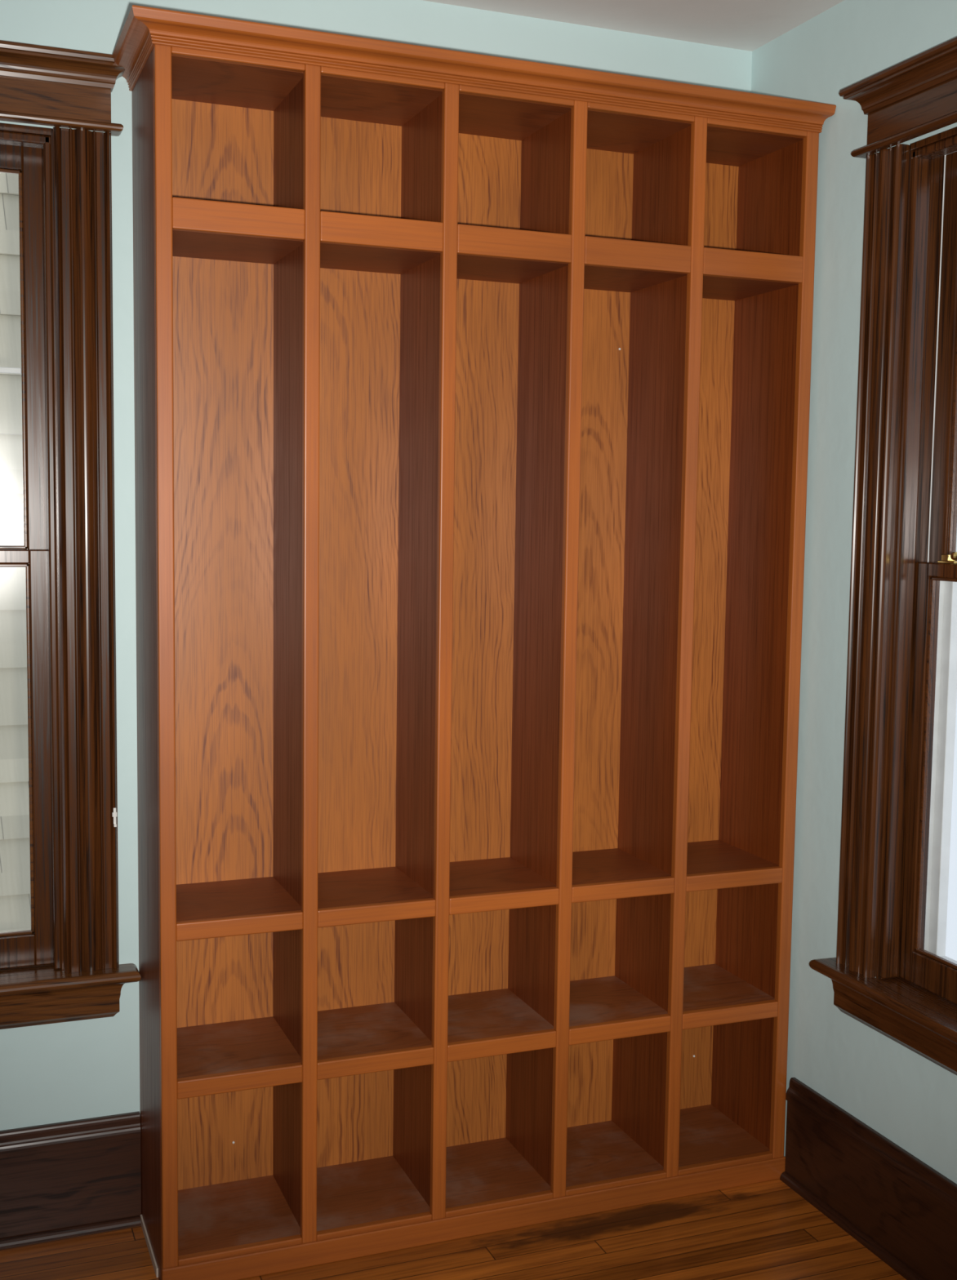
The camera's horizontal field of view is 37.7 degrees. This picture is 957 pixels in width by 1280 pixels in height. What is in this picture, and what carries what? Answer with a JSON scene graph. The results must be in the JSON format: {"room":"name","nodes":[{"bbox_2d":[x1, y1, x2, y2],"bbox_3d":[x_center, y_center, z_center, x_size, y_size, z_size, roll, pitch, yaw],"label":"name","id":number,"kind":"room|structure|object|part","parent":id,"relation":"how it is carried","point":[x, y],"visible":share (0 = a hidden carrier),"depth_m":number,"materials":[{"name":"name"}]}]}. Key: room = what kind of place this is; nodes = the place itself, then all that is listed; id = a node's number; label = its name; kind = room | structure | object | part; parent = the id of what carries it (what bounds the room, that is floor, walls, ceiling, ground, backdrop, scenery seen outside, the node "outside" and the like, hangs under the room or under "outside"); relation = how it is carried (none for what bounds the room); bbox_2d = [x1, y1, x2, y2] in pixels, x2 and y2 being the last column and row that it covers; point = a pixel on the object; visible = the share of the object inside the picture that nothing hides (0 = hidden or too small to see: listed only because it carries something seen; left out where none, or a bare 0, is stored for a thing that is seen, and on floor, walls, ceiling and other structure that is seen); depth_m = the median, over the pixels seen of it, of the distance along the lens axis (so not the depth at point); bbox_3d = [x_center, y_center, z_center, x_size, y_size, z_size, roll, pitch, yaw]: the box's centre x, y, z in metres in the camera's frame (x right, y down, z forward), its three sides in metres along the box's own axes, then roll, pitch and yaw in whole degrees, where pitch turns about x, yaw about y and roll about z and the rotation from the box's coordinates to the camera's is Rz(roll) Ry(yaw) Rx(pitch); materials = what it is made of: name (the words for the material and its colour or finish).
{"room":"mudroom","nodes":[
{"label":"mudroom","id":0,"kind":"room"},
{"bbox_2d":[0,0,751,1130],"bbox_3d":[-1.657,-0.049,2.753,5.237,2.729,0.170,-1,5,-21],"label":"wall","id":1,"kind":"structure","parent":0,"point":[54,1073],"depth_m":3.05,"materials":[{"name":"blue paint"}]},
{"bbox_2d":[0,143,53,968],"bbox_3d":[-1.260,-0.164,2.918,0.720,1.760,0.112,-1,5,-21],"label":"window","id":2,"kind":"structure","parent":1,"relation":"in","point":[37,948],"depth_m":3.00,"materials":[{"name":"brown wood"}]},
{"bbox_3d":[-1.276,-0.168,2.959,0.720,1.760,0.025,-1,5,-21],"label":"storm frame","id":3,"kind":"part","parent":2,"relation":"part of","materials":[{"name":"white"}]},
{"bbox_2d":[0,168,27,549],"bbox_3d":[-1.252,-0.587,2.876,0.610,0.796,0.010,-1,5,-21],"label":"bead","id":4,"kind":"object","parent":2,"relation":"attached to","point":[2,171],"visible":1,"depth_m":2.98,"materials":[{"name":"brown wood"}]},
{"bbox_2d":[0,564,34,936],"bbox_3d":[-1.249,0.245,2.913,0.610,0.807,0.011,-1,5,-21],"label":"bead","id":5,"kind":"object","parent":2,"relation":"attached to","point":[26,566],"visible":1,"depth_m":3.02,"materials":[{"name":"brown wood"}]},
{"bbox_3d":[-1.254,-0.600,2.880,0.710,0.881,0.032,-1,5,-21],"label":"sash frame","id":6,"kind":"part","parent":2,"relation":"part of","materials":[{"name":"brown wood"}]},
{"bbox_3d":[-1.252,0.264,2.920,0.710,0.907,0.034,-1,5,-21],"label":"sash frame","id":7,"kind":"part","parent":2,"relation":"part of","materials":[{"name":"brown wood"}]},
{"bbox_2d":[0,964,61,977],"bbox_3d":[-1.250,0.735,2.943,0.720,0.026,0.088,-1,5,-21],"label":"window sill","id":8,"kind":"structure","parent":1,"relation":"attached to","point":[46,967],"depth_m":3.04,"materials":[{"name":"brown wood"}]},
{"bbox_2d":[0,123,63,970],"bbox_3d":[-1.238,-0.155,2.863,0.724,1.792,0.088,-1,5,-21],"label":"liner","id":9,"kind":"object","parent":1,"relation":"attached to","point":[3,126],"visible":0.35,"depth_m":2.93,"materials":[{"name":"brown wood"}]},
{"bbox_2d":[0,130,61,969],"bbox_3d":[-1.231,-0.156,2.845,0.720,1.758,0.042,-1,5,-21],"label":"window frame","id":10,"kind":"object","parent":9,"relation":"attached to","point":[43,142],"visible":0.99,"depth_m":2.95,"materials":[{"name":"brown wood"}]},
{"bbox_2d":[0,75,111,123],"bbox_3d":[-1.205,-1.094,2.728,0.950,0.076,0.022,-1,5,-21],"label":"board","id":11,"kind":"object","parent":1,"relation":"attached to","point":[17,95],"visible":0.76,"depth_m":2.85,"materials":[{"name":"brown wood"}]},
{"bbox_2d":[0,111,123,136],"bbox_3d":[-1.201,-1.047,2.721,0.994,0.016,0.046,-1,5,-21],"label":"fillet","id":12,"kind":"object","parent":1,"relation":"attached to","point":[115,129],"visible":1,"depth_m":2.84,"materials":[{"name":"brown wood"}]},
{"bbox_2d":[0,983,124,1029],"bbox_3d":[-1.228,0.792,2.887,0.984,0.086,0.041,-1,5,-21],"label":"apron","id":13,"kind":"object","parent":1,"relation":"attached to","point":[24,1010],"visible":0.72,"depth_m":3.01,"materials":[{"name":"brown wood"}]},
{"bbox_2d":[0,40,124,92],"bbox_3d":[-1.196,-1.154,2.701,1.036,0.056,0.067,-1,5,-21],"label":"crown molding","id":14,"kind":"structure","parent":1,"relation":"attached to","point":[17,60],"depth_m":2.83,"materials":[{"name":"brown wood"}]},
{"bbox_2d":[0,963,140,996],"bbox_3d":[-1.222,0.737,2.871,1.032,0.026,0.065,-1,5,-21],"label":"stool","id":15,"kind":"object","parent":1,"relation":"attached to","point":[127,972],"visible":1,"depth_m":2.99,"materials":[{"name":"brown wood"}]},
{"bbox_2d":[0,1111,141,1249],"bbox_3d":[-2.334,1.209,2.498,3.398,0.250,0.032,-1,5,-21],"label":"baseboard","id":16,"kind":"structure","parent":1,"relation":"attached to","point":[81,1177],"depth_m":3.06,"materials":[{"name":"brown wood"}]},
{"bbox_2d":[52,126,118,973],"bbox_3d":[-0.828,-0.167,2.961,0.115,1.770,0.027,-1,5,-21],"label":"window casing","id":17,"kind":"structure","parent":1,"relation":"attached to","point":[82,158],"depth_m":2.95,"materials":[{"name":"brown wood"}]},
{"bbox_2d":[111,807,116,826],"bbox_3d":[-0.782,0.382,3.012,0.010,0.040,0.014,-1,5,-21],"label":"hook","id":18,"kind":"object","parent":1,"relation":"attached to","point":[113,813],"visible":1,"depth_m":3.01,"materials":[{"name":"white metal"}]},
{"bbox_2d":[0,1178,906,1279],"bbox_3d":[-0.604,1.619,0.149,5.237,0.100,6.059,-1,5,-21],"label":"floor","id":19,"kind":"structure","parent":0,"point":[765,1230],"depth_m":3.02,"materials":[{"name":"brown wood"}]},
{"bbox_2d":[112,4,835,1279],"bbox_3d":[-0.001,0.052,3.126,1.541,2.508,0.360,-1,5,-21],"label":"bookcase","id":20,"kind":"object","parent":19,"relation":"on","point":[471,391],"visible":1,"depth_m":3.15,"materials":[{"name":"brown wood"}]},
{"bbox_3d":[-0.045,0.044,3.286,1.474,2.434,0.008,-1,5,-21],"label":"panel","id":21,"kind":"part","parent":20,"relation":"part of","materials":[{"name":"brown wood"}]},
{"bbox_3d":[0.050,1.287,3.110,1.487,0.052,0.008,-1,5,-21],"label":"board","id":22,"kind":"part","parent":20,"relation":"part of","materials":[{"name":"brown wood"}]},
{"bbox_3d":[0.016,-1.171,3.017,1.541,0.054,0.360,-1,5,-21],"label":"crown moulding","id":23,"kind":"part","parent":20,"relation":"part of","materials":[{"name":"brown wood"}]},
{"bbox_2d":[422,0,844,51],"bbox_3d":[-0.565,-1.198,-0.103,5.237,0.100,6.059,-1,5,-21],"label":"ceiling","id":24,"kind":"structure","parent":0,"point":[740,24],"depth_m":3.20,"materials":[{"name":"paint"}]},
{"bbox_2d":[751,0,956,1183],"bbox_3d":[1.775,0.160,0.944,0.170,2.729,5.719,-1,5,-21],"label":"wall","id":25,"kind":"structure","parent":0,"point":[904,1096],"depth_m":3.17,"materials":[{"name":"blue paint"}]},
{"bbox_2d":[779,1077,956,1279],"bbox_3d":[1.723,1.411,0.866,0.032,0.250,5.390,-1,5,-21],"label":"baseboard","id":26,"kind":"structure","parent":25,"relation":"attached to","point":[895,1205],"depth_m":3.06,"materials":[{"name":"brown wood"}]},
{"bbox_2d":[835,143,909,977],"bbox_3d":[0.848,-0.150,3.029,0.027,1.770,0.115,-1,5,-21],"label":"window casing","id":27,"kind":"structure","parent":25,"relation":"attached to","point":[886,172],"depth_m":3.01,"materials":[{"name":"brown wood"}]},
{"bbox_2d":[808,957,956,1044],"bbox_3d":[0.970,0.782,2.715,0.065,0.026,1.032,-1,5,-21],"label":"stool","id":28,"kind":"object","parent":25,"relation":"attached to","point":[915,1010],"visible":0.94,"depth_m":2.93,"materials":[{"name":"brown wood"}]},
{"bbox_2d":[831,978,956,1075],"bbox_3d":[0.980,0.837,2.724,0.041,0.086,0.984,-1,5,-21],"label":"apron","id":29,"kind":"object","parent":25,"relation":"attached to","point":[931,1046],"visible":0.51,"depth_m":2.96,"materials":[{"name":"brown wood"}]},
{"bbox_2d":[839,36,956,115],"bbox_3d":[0.995,-1.110,2.546,0.067,0.056,1.036,-1,5,-21],"label":"crown molding","id":30,"kind":"structure","parent":25,"relation":"attached to","point":[936,65],"depth_m":2.84,"materials":[{"name":"brown wood"}]},
{"bbox_2d":[850,111,956,158],"bbox_3d":[1.004,-1.002,2.559,0.046,0.016,0.994,-1,5,-21],"label":"fillet","id":31,"kind":"object","parent":25,"relation":"attached to","point":[950,118],"visible":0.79,"depth_m":2.85,"materials":[{"name":"brown wood"}]},
{"bbox_2d":[866,76,956,145],"bbox_3d":[1.015,-1.048,2.559,0.022,0.076,0.950,-1,5,-21],"label":"board","id":32,"kind":"object","parent":25,"relation":"attached to","point":[939,100],"visible":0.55,"depth_m":2.86,"materials":[{"name":"brown wood"}]},
{"bbox_2d":[875,126,956,978],"bbox_3d":[1.053,-0.105,2.664,0.088,1.792,0.724,-1,5,-21],"label":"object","id":33,"kind":"structure","parent":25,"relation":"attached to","point":[938,163],"depth_m":2.96,"materials":[{"name":"brown wood"}]},
{"bbox_2d":[879,135,956,978],"bbox_3d":[1.036,-0.108,2.656,0.042,1.758,0.720,-1,5,-21],"label":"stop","id":34,"kind":"object","parent":33,"relation":"attached to","point":[922,157],"visible":1,"depth_m":2.97,"materials":[{"name":"brown wood"}]},
{"bbox_2d":[878,976,956,1017],"bbox_3d":[1.041,0.784,2.743,0.088,0.026,0.720,-1,5,-21],"label":"window sill","id":35,"kind":"structure","parent":25,"relation":"attached to","point":[928,997],"depth_m":2.96,"materials":[{"name":"brown wood"}]},
{"bbox_2d":[897,151,956,1004],"bbox_3d":[1.114,-0.102,2.688,0.122,1.802,0.724,-1,5,-21],"label":"window","id":36,"kind":"structure","parent":25,"relation":"in","point":[931,975],"depth_m":3.00,"materials":[{"name":"brown wood"}]},
{"bbox_3d":[1.067,0.315,2.709,0.034,0.907,0.710,-1,5,-21],"label":"sash frame","id":37,"kind":"part","parent":36,"relation":"part of","materials":[{"name":"brown wood"}]},
{"bbox_2d":[914,577,956,968],"bbox_3d":[1.062,0.295,2.705,0.011,0.807,0.610,-1,5,-21],"label":"bead","id":38,"kind":"object","parent":36,"relation":"attached to","point":[932,582],"visible":1,"depth_m":2.98,"materials":[{"name":"brown wood"}]},
{"bbox_3d":[1.150,-0.111,2.701,0.025,1.760,0.720,-1,5,-21],"label":"storm frame","id":39,"kind":"part","parent":36,"relation":"part of","materials":[{"name":"white"}]},
{"bbox_3d":[1.115,-0.546,2.646,0.032,0.881,0.710,-1,5,-21],"label":"sash frame","id":40,"kind":"part","parent":36,"relation":"part of","materials":[{"name":"brown wood"}]},
{"bbox_2d":[937,551,956,564],"bbox_3d":[0.978,-0.171,2.902,0.032,0.025,0.062,-1,5,-21],"label":"sash lock","id":41,"kind":"object","parent":36,"relation":"attached to","point":[945,558],"visible":1,"depth_m":2.89,"materials":[{"name":"gold metal"}]},
{"bbox_2d":[946,333,956,560],"bbox_3d":[1.111,-0.534,2.646,0.010,0.796,0.610,-1,5,-21],"label":"bead","id":42,"kind":"object","parent":36,"relation":"attached to","point":[953,447],"visible":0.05,"depth_m":2.94,"materials":[{"name":"brown wood"}]},
{"label":"outside","id":43,"kind":"structure","parent":0,"visible":0},
{"bbox_2d":[0,172,31,932],"bbox_3d":[-0.288,-0.065,-0.059,8.600,4.499,12.600,-1,5,-21],"label":"window glass","id":44,"kind":"object","parent":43,"point":[15,865],"depth_m":6.03,"materials":[{"name":"glass"}]}
]}

